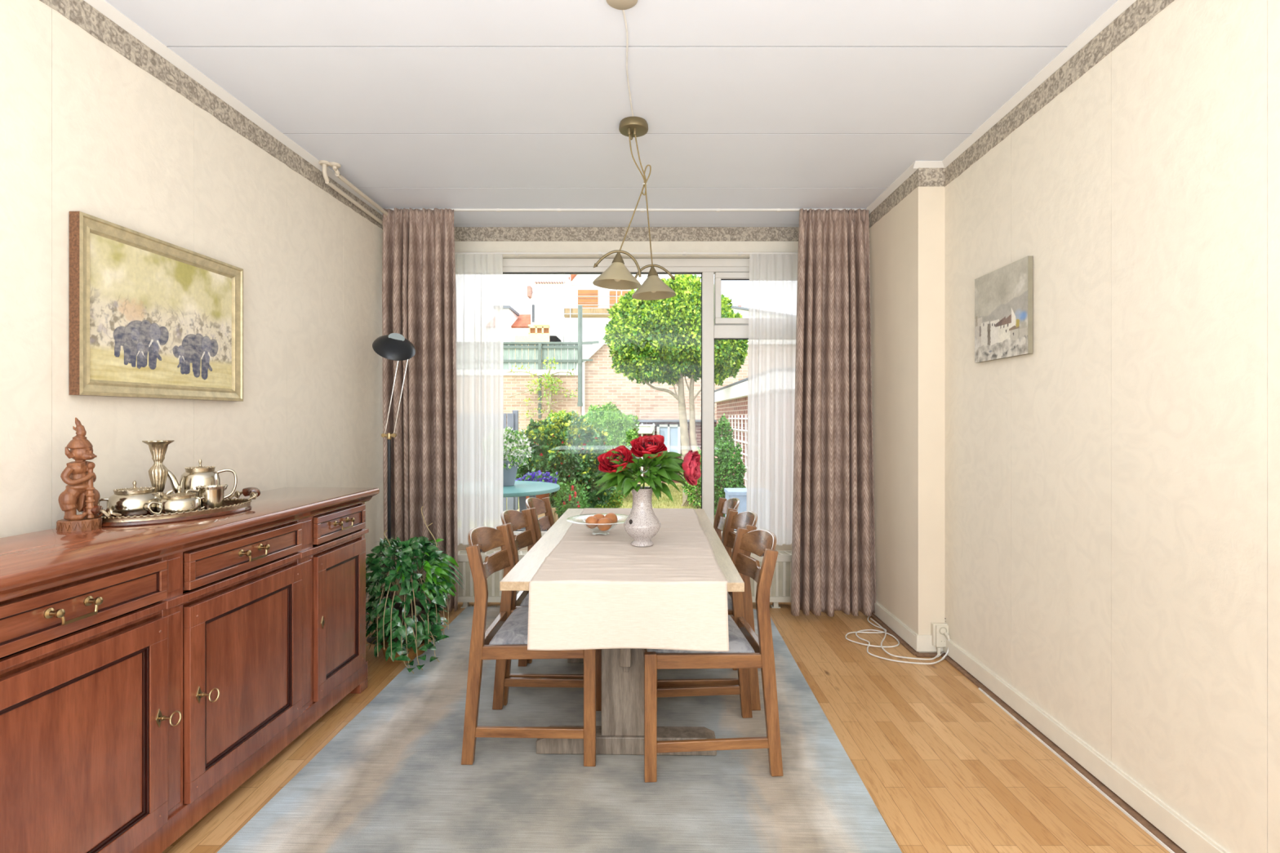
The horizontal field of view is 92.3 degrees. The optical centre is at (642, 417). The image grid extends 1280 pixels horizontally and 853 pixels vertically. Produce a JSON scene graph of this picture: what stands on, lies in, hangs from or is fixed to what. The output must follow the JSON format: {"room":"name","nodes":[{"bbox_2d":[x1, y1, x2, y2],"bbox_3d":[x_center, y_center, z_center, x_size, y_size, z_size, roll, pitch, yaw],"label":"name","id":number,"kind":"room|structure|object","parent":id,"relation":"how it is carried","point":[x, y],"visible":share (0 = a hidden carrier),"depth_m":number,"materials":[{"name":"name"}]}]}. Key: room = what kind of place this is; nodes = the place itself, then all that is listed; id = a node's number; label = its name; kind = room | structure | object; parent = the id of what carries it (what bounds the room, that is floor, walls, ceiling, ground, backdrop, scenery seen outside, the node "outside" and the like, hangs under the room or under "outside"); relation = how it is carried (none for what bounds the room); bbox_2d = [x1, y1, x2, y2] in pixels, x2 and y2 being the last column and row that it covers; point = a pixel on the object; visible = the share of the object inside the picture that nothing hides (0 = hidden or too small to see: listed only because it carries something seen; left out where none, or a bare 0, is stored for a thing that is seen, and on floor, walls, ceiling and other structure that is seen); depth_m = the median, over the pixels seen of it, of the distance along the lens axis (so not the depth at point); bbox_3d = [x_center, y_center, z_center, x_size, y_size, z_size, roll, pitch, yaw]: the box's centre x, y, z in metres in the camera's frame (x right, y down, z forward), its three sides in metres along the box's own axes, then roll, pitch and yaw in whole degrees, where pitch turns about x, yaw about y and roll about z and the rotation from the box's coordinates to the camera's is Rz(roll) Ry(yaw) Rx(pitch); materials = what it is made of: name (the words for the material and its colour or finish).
{"room":"dining room","nodes":[
{"label":"dining room","id":0,"kind":"room"},
{"bbox_2d":[0,0,383,602],"bbox_3d":[-1.961,-0.050,0.465,0.204,2.660,8.542,0,0,2],"label":"wall","id":1,"kind":"structure","parent":0,"point":[85,128],"depth_m":2.29,"materials":[{"name":"beige paint"}]},
{"bbox_2d":[69,211,243,401],"bbox_3d":[-1.772,-0.361,2.312,0.036,0.578,0.755,0,0,2],"label":"framed painting","id":2,"kind":"object","parent":1,"relation":"attached to","point":[150,317],"visible":1,"depth_m":2.21,"materials":[{"name":"paint"}]},
{"bbox_2d":[40,0,382,229],"bbox_3d":[-1.859,-1.300,0.425,0.002,0.096,8.055,0,0,2],"label":"trim","id":3,"kind":"structure","parent":1,"relation":"attached to","point":[80,12],"depth_m":2.42,"materials":[{"name":"grey paper"}]},
{"bbox_2d":[84,0,382,215],"bbox_3d":[-1.846,-1.365,0.425,0.028,0.030,8.056,0,0,2],"label":"trim","id":4,"kind":"structure","parent":1,"relation":"attached to","point":[103,6],"depth_m":2.49,"materials":[{"name":"white paint"}]},
{"bbox_2d":[105,0,1117,226],"bbox_3d":[-0.050,-1.480,0.475,4.300,0.200,8.550,0,0,0],"label":"ceiling","id":5,"kind":"structure","parent":0,"point":[419,104],"depth_m":2.55,"materials":[{"name":"white paint"}]},
{"bbox_2d":[318,160,382,225],"bbox_3d":[-1.715,-1.326,3.675,0.060,0.106,0.770,0,0,0],"label":"pipe","id":6,"kind":"object","parent":5,"relation":"attached to","point":[324,163],"visible":0.99,"depth_m":3.48,"materials":[{"name":"beige metal"}]},
{"bbox_2d":[329,161,387,216],"bbox_3d":[-1.672,-1.351,3.700,0.060,0.056,0.770,0,0,0],"label":"pipe","id":7,"kind":"object","parent":5,"relation":"attached to","point":[335,166],"visible":0.99,"depth_m":3.54,"materials":[{"name":"beige metal"}]},
{"bbox_2d":[606,0,637,116],"bbox_3d":[-0.066,-1.368,2.373,0.108,0.023,0.854,0,0,0],"label":"ceiling rose","id":8,"kind":"object","parent":5,"relation":"attached to","point":[623,5],"visible":1,"depth_m":2.03,"materials":[{"name":"beige plastic"}]},
{"bbox_2d":[391,208,863,212],"bbox_3d":[-0.115,-1.372,4.065,3.170,0.016,0.026,0,0,0],"label":"rail","id":9,"kind":"object","parent":5,"relation":"attached to","point":[498,210],"visible":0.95,"depth_m":4.05,"materials":[{"name":"white metal"}]},
{"bbox_2d":[382,207,457,613],"bbox_3d":[-1.454,-0.058,3.995,0.496,2.621,0.178,0,0,2],"label":"curtain","id":10,"kind":"object","parent":9,"relation":"hanging from","point":[419,287],"visible":0.76,"depth_m":3.99,"materials":[{"name":"beige fabric"}]},
{"bbox_2d":[791,208,875,617],"bbox_3d":[1.222,-0.056,3.980,0.546,2.624,0.232,0,0,0],"label":"curtain","id":11,"kind":"object","parent":9,"relation":"hanging from","point":[833,566],"visible":1,"depth_m":3.97,"materials":[{"name":"beige fabric"}]},
{"bbox_2d":[592,116,675,300],"bbox_3d":[-0.028,-0.991,2.955,0.223,0.776,0.553,0,0,32],"label":"pendant lamp","id":12,"kind":"object","parent":5,"relation":"hanging from","point":[616,276],"visible":1,"depth_m":2.88,"materials":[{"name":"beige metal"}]},
{"bbox_2d":[457,543,791,551],"bbox_3d":[-0.050,-0.050,4.590,3.900,2.660,0.280,0,0,0],"label":"wall","id":13,"kind":"structure","parent":0,"point":[461,547],"depth_m":4.45,"materials":[{"name":"beige paint"}]},
{"bbox_2d":[502,257,749,537],"bbox_3d":[-0.070,-0.134,4.570,2.980,2.078,0.110,0,0,0],"label":"window","id":14,"kind":"structure","parent":13,"relation":"in","point":[713,271],"depth_m":4.54,"materials":[{"name":"wood"}]},
{"bbox_2d":[453,226,799,240],"bbox_3d":[-0.110,-1.327,4.449,3.220,0.103,0.003,0,0,0],"label":"trim","id":15,"kind":"structure","parent":13,"relation":"attached to","point":[461,233],"depth_m":4.45,"materials":[{"name":"grey paper"}]},
{"bbox_2d":[454,240,798,257],"bbox_3d":[-0.070,-1.222,4.575,2.980,0.109,0.310,0,0,0],"label":"trim","id":16,"kind":"structure","parent":13,"relation":"attached to","point":[460,246],"depth_m":4.44,"materials":[{"name":"beige paint"}]},
{"bbox_2d":[454,251,798,255],"bbox_3d":[-0.070,-1.165,4.380,2.960,0.016,0.080,0,0,0],"label":"rail","id":17,"kind":"object","parent":13,"relation":"attached to","point":[684,253],"visible":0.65,"depth_m":4.34,"materials":[{"name":"white metal"}]},
{"bbox_2d":[454,253,503,545],"bbox_3d":[-1.256,-0.128,4.334,0.549,2.060,0.074,0,0,0],"label":"sheer curtain","id":18,"kind":"object","parent":17,"relation":"hanging from","point":[478,277],"visible":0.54,"depth_m":4.34,"materials":[{"name":"white fabric"}]},
{"bbox_2d":[746,253,797,545],"bbox_3d":[1.069,-0.130,4.336,0.669,2.055,0.074,0,0,0],"label":"sheer curtain","id":19,"kind":"object","parent":17,"relation":"hanging from","point":[773,277],"visible":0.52,"depth_m":4.34,"materials":[{"name":"white fabric"}]},
{"bbox_2d":[162,602,1169,852],"bbox_3d":[-0.050,1.340,0.465,4.300,0.120,8.530,0,0,0],"label":"floor","id":20,"kind":"structure","parent":0,"point":[944,767],"depth_m":2.29,"materials":[{"name":"brown wood"}]},
{"bbox_2d":[0,487,379,852],"bbox_3d":[-1.520,0.807,2.044,0.500,0.945,1.842,0,0,3],"label":"sideboard","id":21,"kind":"object","parent":20,"relation":"on","point":[148,673],"visible":1,"depth_m":1.75,"materials":[{"name":"brown wood"}]},
{"bbox_2d":[56,417,106,532],"bbox_3d":[-1.692,0.167,1.850,0.103,0.336,0.103,0,0,24],"label":"statue","id":22,"kind":"object","parent":21,"relation":"on","point":[79,477],"visible":0.95,"depth_m":1.83,"materials":[{"name":"brown wood"}]},
{"bbox_2d":[80,487,260,527],"bbox_3d":[-1.575,0.298,2.095,0.293,0.073,0.541,0,0,25],"label":"serving tray","id":23,"kind":"object","parent":21,"relation":"on","point":[231,506],"visible":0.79,"depth_m":1.98,"materials":[{"name":"silver metal"}]},
{"bbox_2d":[97,480,173,517],"bbox_3d":[-1.653,0.263,2.007,0.144,0.116,0.142,0,0,9],"label":"teapot","id":24,"kind":"object","parent":23,"relation":"on","point":[131,501],"visible":0.87,"depth_m":1.96,"materials":[{"name":"grey metal"}]},
{"bbox_2d":[142,440,174,497],"bbox_3d":[-1.649,0.199,2.097,0.089,0.242,0.089,0,0,0],"label":"vase","id":25,"kind":"object","parent":23,"relation":"on","point":[158,472],"visible":0.77,"depth_m":2.08,"materials":[{"name":"grey metal"}]},
{"bbox_2d":[146,485,204,515],"bbox_3d":[-1.534,0.272,2.037,0.120,0.096,0.136,0,0,-11],"label":"sugar bowl","id":26,"kind":"object","parent":23,"relation":"on","point":[179,502],"visible":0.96,"depth_m":2.00,"materials":[{"name":"grey metal"}]},
{"bbox_2d":[167,458,237,498],"bbox_3d":[-1.578,0.233,2.195,0.120,0.174,0.197,0,0,21],"label":"coffee pot","id":27,"kind":"object","parent":23,"relation":"on","point":[193,477],"visible":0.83,"depth_m":2.15,"materials":[{"name":"grey metal"}]},
{"bbox_2d":[185,484,227,510],"bbox_3d":[-1.505,0.278,2.130,0.099,0.086,0.099,0,0,-15],"label":"jug","id":28,"kind":"object","parent":23,"relation":"on","point":[214,495],"visible":0.79,"depth_m":2.11,"materials":[{"name":"grey metal"}]},
{"bbox_2d":[366,333,415,644],"bbox_3d":[-1.461,0.392,3.585,0.267,1.776,0.240,0,0,0],"label":"floor lamp","id":29,"kind":"object","parent":20,"relation":"on","point":[393,346],"visible":0.8,"depth_m":3.56,"materials":[{"name":"black metal"}]},
{"bbox_2d":[365,506,464,673],"bbox_3d":[-1.249,0.879,3.315,0.623,0.802,0.505,0,0,31],"label":"potted plant","id":30,"kind":"object","parent":20,"relation":"on","point":[407,628],"visible":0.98,"depth_m":3.22,"materials":[{"name":"green plant"}]},
{"bbox_2d":[217,605,902,852],"bbox_3d":[-0.219,1.274,2.600,2.000,0.011,3.111,0,0,2],"label":"area rug","id":31,"kind":"object","parent":20,"relation":"on","point":[393,780],"visible":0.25,"depth_m":2.11,"materials":[{"name":"carpet"}]},
{"bbox_2d":[461,524,601,766],"bbox_3d":[-0.423,0.858,2.465,0.519,0.823,0.450,0,0,2],"label":"dining chair","id":32,"kind":"object","parent":31,"relation":"on","point":[505,638],"visible":0.66,"depth_m":2.25,"materials":[{"name":"brown wood"}]},
{"bbox_2d":[525,497,554,663],"bbox_3d":[-0.378,0.858,3.395,0.519,0.823,0.450,0,0,1],"label":"dining chair","id":33,"kind":"object","parent":31,"relation":"on","point":[537,506],"visible":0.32,"depth_m":3.51,"materials":[{"name":"brown wood"}]},
{"bbox_2d":[501,508,583,705],"bbox_3d":[-0.404,0.858,2.930,0.519,0.823,0.450,0,0,1],"label":"dining chair","id":34,"kind":"object","parent":31,"relation":"on","point":[515,520],"visible":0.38,"depth_m":2.94,"materials":[{"name":"brown wood"}]},
{"bbox_2d":[499,508,744,755],"bbox_3d":[-0.052,0.899,2.785,0.790,0.738,1.606,0,0,1],"label":"dining table","id":35,"kind":"object","parent":31,"relation":"on","point":[621,731],"visible":0.23,"depth_m":2.32,"materials":[{"name":"brown wood"}]},
{"bbox_2d":[527,507,728,651],"bbox_3d":[-0.032,0.632,2.779,0.644,0.223,1.638,0,0,1],"label":"table runner","id":36,"kind":"object","parent":35,"relation":"on","point":[596,590],"visible":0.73,"depth_m":1.98,"materials":[{"name":"fabric"}]},
{"bbox_2d":[566,513,627,534],"bbox_3d":[-0.188,0.491,2.780,0.308,0.070,0.308,0,0,0],"label":"glass bowl","id":37,"kind":"object","parent":36,"relation":"on","point":[621,522],"visible":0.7,"depth_m":2.72,"materials":[{"name":"clear glass"}]},
{"bbox_2d":[585,515,598,528],"bbox_3d":[-0.224,0.468,2.752,0.058,0.058,0.069,0,0,-15],"label":"egg","id":38,"kind":"object","parent":37,"relation":"in","point":[593,519],"visible":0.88,"depth_m":2.73,"materials":[{"name":"orange food"}]},
{"bbox_2d":[593,513,604,526],"bbox_3d":[-0.198,0.466,2.802,0.068,0.059,0.057,0,0,29],"label":"egg","id":39,"kind":"object","parent":37,"relation":"in","point":[598,516],"visible":0.27,"depth_m":2.78,"materials":[{"name":"orange food"}]},
{"bbox_2d":[596,517,612,531],"bbox_3d":[-0.167,0.474,2.735,0.067,0.058,0.059,0,0,13],"label":"egg","id":40,"kind":"object","parent":37,"relation":"in","point":[602,521],"visible":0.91,"depth_m":2.72,"materials":[{"name":"orange food"}]},
{"bbox_2d":[604,512,617,525],"bbox_3d":[-0.142,0.460,2.788,0.058,0.058,0.069,0,0,20],"label":"egg","id":41,"kind":"object","parent":37,"relation":"in","point":[612,517],"visible":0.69,"depth_m":2.77,"materials":[{"name":"orange food"}]},
{"bbox_2d":[623,486,660,546],"bbox_3d":[0.000,0.407,2.545,0.154,0.236,0.154,0,0,0],"label":"vase","id":42,"kind":"object","parent":36,"relation":"on","point":[642,524],"visible":0.91,"depth_m":2.50,"materials":[{"name":"ceramic"}]},
{"bbox_2d":[593,444,657,497],"bbox_3d":[-0.071,0.260,2.561,0.263,0.292,0.310,0,0,0],"label":"peony","id":43,"kind":"object","parent":42,"relation":"in","point":[613,476],"visible":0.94,"depth_m":2.48,"materials":[{"name":"green plant"}]},
{"bbox_2d":[606,434,683,488],"bbox_3d":[0.015,0.238,2.543,0.328,0.336,0.265,0,0,0],"label":"peony","id":44,"kind":"object","parent":42,"relation":"in","point":[651,448],"visible":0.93,"depth_m":2.50,"materials":[{"name":"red plant"}]},
{"bbox_2d":[640,449,701,502],"bbox_3d":[0.108,0.269,2.518,0.225,0.275,0.287,0,0,27],"label":"peony","id":45,"kind":"object","parent":42,"relation":"in","point":[691,468],"visible":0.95,"depth_m":2.49,"materials":[{"name":"green plant"}]},
{"bbox_2d":[657,510,760,711],"bbox_3d":[0.274,0.858,2.880,0.519,0.823,0.450,0,0,-2],"label":"dining chair","id":46,"kind":"object","parent":31,"relation":"on","point":[747,520],"visible":0.34,"depth_m":2.66,"materials":[{"name":"brown wood"}]},
{"bbox_2d":[642,527,782,782],"bbox_3d":[0.249,0.858,2.381,0.519,0.823,0.450,0,0,-5],"label":"dining chair","id":47,"kind":"object","parent":31,"relation":"on","point":[747,651],"visible":0.77,"depth_m":2.17,"materials":[{"name":"brown wood"}]},
{"bbox_2d":[713,497,739,542],"bbox_3d":[0.274,0.858,3.385,0.519,0.823,0.450,0,0,1],"label":"dining chair","id":48,"kind":"object","parent":31,"relation":"on","point":[723,506],"visible":0.19,"depth_m":3.54,"materials":[{"name":"brown wood"}]},
{"bbox_2d":[457,551,791,608],"bbox_3d":[-0.147,1.099,4.178,2.355,0.362,0.133,0,0,0],"label":"radiator","id":49,"kind":"object","parent":20,"relation":"on","point":[780,587],"visible":0.16,"depth_m":4.12,"materials":[{"name":"white metal"}]},
{"bbox_2d":[457,551,791,555],"bbox_3d":[-0.120,0.923,4.178,2.300,0.010,0.133,0,0,0],"label":"grille","id":50,"kind":"object","parent":49,"relation":"attached to","point":[460,553],"depth_m":4.18,"materials":[{"name":"beige metal"}]},
{"bbox_2d":[844,616,947,664],"bbox_3d":[1.379,1.270,3.538,0.448,0.015,0.752,0,0,-19],"label":"cable","id":51,"kind":"object","parent":20,"relation":"on","point":[880,627],"visible":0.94,"depth_m":3.43,"materials":[{"name":"white plastic"}]},
{"bbox_2d":[937,631,950,658],"bbox_3d":[1.605,1.211,3.267,0.057,0.134,0.058,0,0,0],"label":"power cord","id":52,"kind":"object","parent":20,"relation":"on","point":[945,633],"visible":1,"depth_m":3.27,"materials":[{"name":"beige plastic"}]},
{"bbox_2d":[869,186,944,653],"bbox_3d":[1.653,-0.050,3.890,0.315,2.660,1.120,0,0,0],"label":"wall column","id":53,"kind":"structure","parent":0,"point":[907,243],"depth_m":3.45,"materials":[{"name":"beige paint"}]},
{"bbox_2d":[868,169,917,227],"bbox_3d":[1.501,-1.301,3.890,0.002,0.094,1.120,0,0,1],"label":"trim","id":54,"kind":"structure","parent":53,"relation":"attached to","point":[910,184],"depth_m":3.65,"materials":[{"name":"grey paper"}]},
{"bbox_2d":[874,600,917,650],"bbox_3d":[1.496,1.218,3.890,0.014,0.087,1.120,0,0,1],"label":"baseboard","id":55,"kind":"structure","parent":53,"relation":"attached to","point":[906,633],"depth_m":3.60,"materials":[{"name":"beige paint"}]},
{"bbox_2d":[930,622,948,647],"bbox_3d":[1.603,1.168,3.308,0.082,0.120,0.044,0,0,0],"label":"wall socket","id":56,"kind":"object","parent":53,"relation":"attached to","point":[939,638],"visible":0.98,"depth_m":3.29,"materials":[{"name":"beige plastic"}]},
{"bbox_2d":[938,626,946,641],"bbox_3d":[1.609,1.158,3.288,0.043,0.079,0.004,0,0,0],"label":"outlet","id":57,"kind":"object","parent":56,"relation":"attached to","point":[942,637],"depth_m":3.29,"materials":[{"name":"beige plastic"}]},
{"bbox_2d":[944,0,1279,852],"bbox_3d":[1.655,-0.050,0.465,0.204,2.660,8.540,0,0,2],"label":"wall","id":58,"kind":"structure","parent":0,"point":[1112,486],"depth_m":1.97,"materials":[{"name":"beige paint"}]},
{"bbox_2d":[915,653,937,657],"bbox_3d":[1.530,1.274,3.300,0.119,0.013,0.031,0,0,0],"label":"trim","id":59,"kind":"structure","parent":58,"relation":"attached to","point":[917,655],"depth_m":3.29,"materials":[{"name":"brown wood"}]},
{"bbox_2d":[913,160,944,168],"bbox_3d":[1.553,-1.365,3.316,0.172,0.030,0.028,0,0,0],"label":"trim","id":60,"kind":"structure","parent":58,"relation":"attached to","point":[917,164],"depth_m":3.31,"materials":[{"name":"white paint"}]},
{"bbox_2d":[915,635,942,651],"bbox_3d":[1.552,1.218,3.323,0.142,0.087,0.014,0,0,0],"label":"baseboard","id":61,"kind":"structure","parent":58,"relation":"attached to","point":[923,642],"depth_m":3.32,"materials":[{"name":"beige paint"}]},
{"bbox_2d":[917,168,944,186],"bbox_3d":[1.565,-1.306,3.329,0.145,0.107,0.003,0,0,0],"label":"trim","id":62,"kind":"structure","parent":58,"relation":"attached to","point":[926,176],"depth_m":3.33,"materials":[{"name":"grey paper"}]},
{"bbox_2d":[865,0,1136,214],"bbox_3d":[1.514,-1.365,0.424,0.172,0.030,8.051,0,0,1],"label":"trim","id":63,"kind":"structure","parent":58,"relation":"attached to","point":[1119,6],"depth_m":2.53,"materials":[{"name":"white paint"}]},
{"bbox_2d":[974,255,1032,362],"bbox_3d":[1.607,-0.467,2.751,0.021,0.403,0.430,0,0,2],"label":"canvas painting","id":64,"kind":"object","parent":58,"relation":"attached to","point":[1003,296],"visible":1,"depth_m":2.71},
{"bbox_2d":[871,613,1186,852],"bbox_3d":[1.512,1.274,0.424,0.177,0.012,8.051,0,0,1],"label":"trim","id":65,"kind":"structure","parent":58,"relation":"attached to","point":[1162,837],"depth_m":2.33,"materials":[{"name":"brown wood"}]},
{"bbox_2d":[944,0,1173,186],"bbox_3d":[1.533,-1.298,-0.135,0.002,0.100,6.933,0,0,2],"label":"trim","id":66,"kind":"structure","parent":58,"relation":"attached to","point":[1140,12],"depth_m":2.34,"materials":[{"name":"grey paper"}]},
{"bbox_2d":[978,688,1174,852],"bbox_3d":[1.492,1.276,-0.350,0.006,0.007,6.503,0,0,2],"label":"trim","id":67,"kind":"structure","parent":58,"relation":"attached to","point":[1071,766],"depth_m":2.16,"materials":[{"name":"white rubber"}]},
{"bbox_2d":[942,639,1229,852],"bbox_3d":[1.528,1.218,-0.135,0.014,0.087,6.933,0,0,2],"label":"baseboard","id":68,"kind":"structure","parent":58,"relation":"attached to","point":[1180,831],"depth_m":2.15,"materials":[{"name":"beige paint"}]},
{"label":"outside","id":69,"kind":"structure","parent":0,"visible":0},
{"bbox_2d":[518,483,719,516],"bbox_3d":[0.000,1.470,32.375,60.000,0.180,55.250,0,0,0],"label":"ground","id":70,"kind":"structure","parent":69,"point":[665,500],"depth_m":10.13,"materials":[{"name":"green plant"}]},
{"bbox_2d":[502,410,518,511],"bbox_3d":[-2.250,0.630,8.235,1.170,1.460,0.100,0,0,0],"label":"fence","id":71,"kind":"object","parent":70,"relation":"on","point":[511,420],"visible":0.09,"depth_m":8.19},
{"bbox_2d":[502,305,530,369],"bbox_3d":[-8.411,-2.751,38.600,3.568,8.261,6.800,0,0,0],"label":"house","id":72,"kind":"structure","parent":70,"relation":"on","point":[515,323],"depth_m":36.20,"materials":[{"name":"tile"}]},
{"bbox_2d":[515,320,561,369],"bbox_3d":[-5.550,-1.830,33.000,2.152,6.421,2.000,0,0,0],"label":"building","id":73,"kind":"structure","parent":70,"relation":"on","point":[541,331],"depth_m":32.00,"materials":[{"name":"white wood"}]},
{"bbox_2d":[503,369,582,432],"bbox_3d":[-4.200,0.145,14.125,5.600,2.470,0.330,0,0,0],"label":"wall","id":74,"kind":"structure","parent":70,"relation":"on","point":[510,404],"depth_m":14.00,"materials":[{"name":"brick"}]},
{"bbox_2d":[506,356,582,419],"bbox_3d":[-2.194,-0.663,13.779,1.741,1.410,0.315,0,0,0],"label":"climbing vine","id":75,"kind":"object","parent":74,"relation":"attached to","point":[547,378],"visible":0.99,"depth_m":13.82,"materials":[{"name":"green plant"}]},
{"bbox_2d":[503,342,592,417],"bbox_3d":[-3.119,-0.863,14.060,4.962,1.745,0.160,0,0,0],"label":"fence","id":76,"kind":"object","parent":74,"relation":"on","point":[541,348],"visible":0.27,"depth_m":14.09,"materials":[{"name":"wood"}]},
{"bbox_2d":[577,305,599,406],"bbox_3d":[-1.201,-1.376,13.820,0.481,2.243,0.360,0,0,0],"label":"metal post","id":77,"kind":"object","parent":74,"relation":"attached to","point":[580,403],"visible":1,"depth_m":13.66,"materials":[{"name":"grey metal"}]},
{"bbox_2d":[542,409,570,421],"bbox_3d":[-1.371,0.618,9.197,1.036,1.528,0.749,0,0,0],"label":"bush","id":78,"kind":"object","parent":70,"relation":"on","point":[562,413],"visible":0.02,"depth_m":9.14,"materials":[{"name":"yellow plant"}]},
{"bbox_2d":[527,274,672,415],"bbox_3d":[-2.385,-4.390,38.800,8.239,11.539,8.400,0,0,0],"label":"house","id":79,"kind":"structure","parent":70,"relation":"on","point":[547,297],"depth_m":35.00,"materials":[{"name":"brick"}]},
{"bbox_2d":[563,274,644,342],"bbox_3d":[-2.010,-3.566,33.885,4.611,9.893,1.030,0,0,0],"label":"scaffolding","id":80,"kind":"object","parent":70,"relation":"on","point":[570,313],"visible":0.41,"depth_m":33.50,"materials":[{"name":"metal"}]},
{"bbox_2d":[592,484,624,508],"bbox_3d":[-0.553,0.966,7.986,0.695,0.836,0.542,0,0,0],"label":"bush","id":81,"kind":"object","parent":70,"relation":"on","point":[615,501],"visible":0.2,"depth_m":7.88,"materials":[{"name":"green plant"}]},
{"bbox_2d":[579,401,641,479],"bbox_3d":[-0.693,0.563,10.380,1.363,1.704,1.229,0,0,-14],"label":"bush","id":82,"kind":"object","parent":70,"relation":"on","point":[615,425],"visible":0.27,"depth_m":10.17,"materials":[{"name":"green plant"}]},
{"bbox_2d":[582,341,748,438],"bbox_3d":[1.679,-0.170,15.125,6.041,3.100,2.650,0,0,0],"label":"brick outbuilding","id":83,"kind":"structure","parent":70,"relation":"on","point":[602,384],"depth_m":13.90,"materials":[{"name":"beige brick"}]},
{"bbox_2d":[633,419,716,483],"bbox_3d":[0.777,0.711,13.365,2.283,1.338,0.970,0,0,0],"label":"garden shed","id":84,"kind":"object","parent":70,"relation":"on","point":[669,429],"visible":0.24,"depth_m":12.98,"materials":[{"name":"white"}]},
{"bbox_2d":[635,424,655,433],"bbox_3d":[0.057,0.234,12.830,0.420,0.190,0.340,0,0,0],"label":"planter","id":85,"kind":"object","parent":84,"relation":"hanging from","point":[643,428],"visible":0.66,"depth_m":12.68,"materials":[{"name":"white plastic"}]},
{"bbox_2d":[602,274,748,503],"bbox_3d":[0.537,-0.497,9.932,2.300,3.748,1.704,0,0,-14],"label":"topiary tree","id":86,"kind":"object","parent":70,"relation":"on","point":[662,344],"visible":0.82,"depth_m":9.44,"materials":[{"name":"green plant"}]},
{"bbox_2d":[680,446,717,508],"bbox_3d":[0.867,0.920,9.403,0.600,0.958,0.460,0,0,9],"label":"flowering bush","id":87,"kind":"object","parent":70,"relation":"on","point":[693,492],"visible":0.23,"depth_m":9.32,"materials":[{"name":"green plant"}]},
{"bbox_2d":[714,377,747,490],"bbox_3d":[2.755,0.425,9.470,2.730,1.910,5.980,0,0,0],"label":"annex","id":88,"kind":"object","parent":70,"relation":"on","point":[731,399],"visible":0.05,"depth_m":9.69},
{"bbox_2d":[728,414,747,488],"bbox_3d":[1.464,0.610,9.035,0.024,1.300,2.670,0,0,0],"label":"trellis","id":89,"kind":"object","parent":88,"relation":"attached to","point":[729,418],"visible":0.2,"depth_m":9.02,"materials":[{"name":"white wood"}]},
{"bbox_2d":[730,305,748,340],"bbox_3d":[8.496,-3.062,42.900,9.929,8.884,6.400,0,0,0],"label":"house","id":90,"kind":"structure","parent":70,"relation":"on","point":[744,311],"depth_m":40.00,"materials":[{"name":"brick"}]},
{"bbox_3d":[0.000,1.370,6.175,12.000,0.020,2.850,0,0,0],"label":"patio","id":91,"kind":"object","parent":70,"relation":"on","visible":0},
{"bbox_2d":[502,480,559,529],"bbox_3d":[-1.270,0.991,5.550,1.050,0.745,1.050,0,0,0],"label":"garden table","id":92,"kind":"object","parent":91,"relation":"on","point":[521,489],"visible":0.33,"depth_m":5.31,"materials":[{"name":"teal metal"}]},
{"bbox_2d":[502,459,519,486],"bbox_3d":[-1.260,0.499,5.620,0.280,0.237,0.280,0,0,0],"label":"flower pot","id":93,"kind":"object","parent":92,"relation":"on","point":[509,475],"visible":0.34,"depth_m":5.54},
{"bbox_2d":[503,426,532,470],"bbox_3d":[-1.237,0.286,5.612,0.486,0.420,0.448,0,0,0],"label":"flowering plant","id":94,"kind":"object","parent":93,"relation":"in","point":[520,445],"visible":0.62,"depth_m":5.54,"materials":[{"name":"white plant"}]},
{"bbox_2d":[515,470,559,523],"bbox_3d":[-1.083,0.951,6.347,0.474,0.819,0.372,0,0,0],"label":"flowering plant","id":95,"kind":"object","parent":91,"relation":"on","point":[538,476],"visible":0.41,"depth_m":6.28,"materials":[{"name":"plant"}]},
{"bbox_2d":[507,410,616,519],"bbox_3d":[-0.928,0.640,7.043,1.200,1.453,0.918,0,0,33],"label":"bush","id":96,"kind":"object","parent":91,"relation":"on","point":[569,446],"visible":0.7,"depth_m":6.76,"materials":[{"name":"green plant"}]},
{"bbox_2d":[552,479,591,515],"bbox_3d":[-0.716,0.984,6.250,0.403,0.752,0.360,0,0,0],"label":"plant","id":97,"kind":"object","parent":91,"relation":"on","point":[581,503],"visible":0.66,"depth_m":6.20,"materials":[{"name":"green plant"}]},
{"bbox_2d":[698,413,746,516],"bbox_3d":[0.967,0.656,7.073,0.524,1.418,0.616,0,0,32],"label":"rose bush","id":98,"kind":"object","parent":91,"relation":"on","point":[727,460],"visible":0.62,"depth_m":6.91,"materials":[{"name":"green plant"}]},
{"bbox_2d":[724,488,746,529],"bbox_3d":[1.050,1.040,6.150,0.420,0.640,0.320,0,0,0],"label":"crate","id":99,"kind":"object","parent":91,"relation":"on","point":[740,493],"visible":0.24,"depth_m":6.00,"materials":[{"name":"plastic"}]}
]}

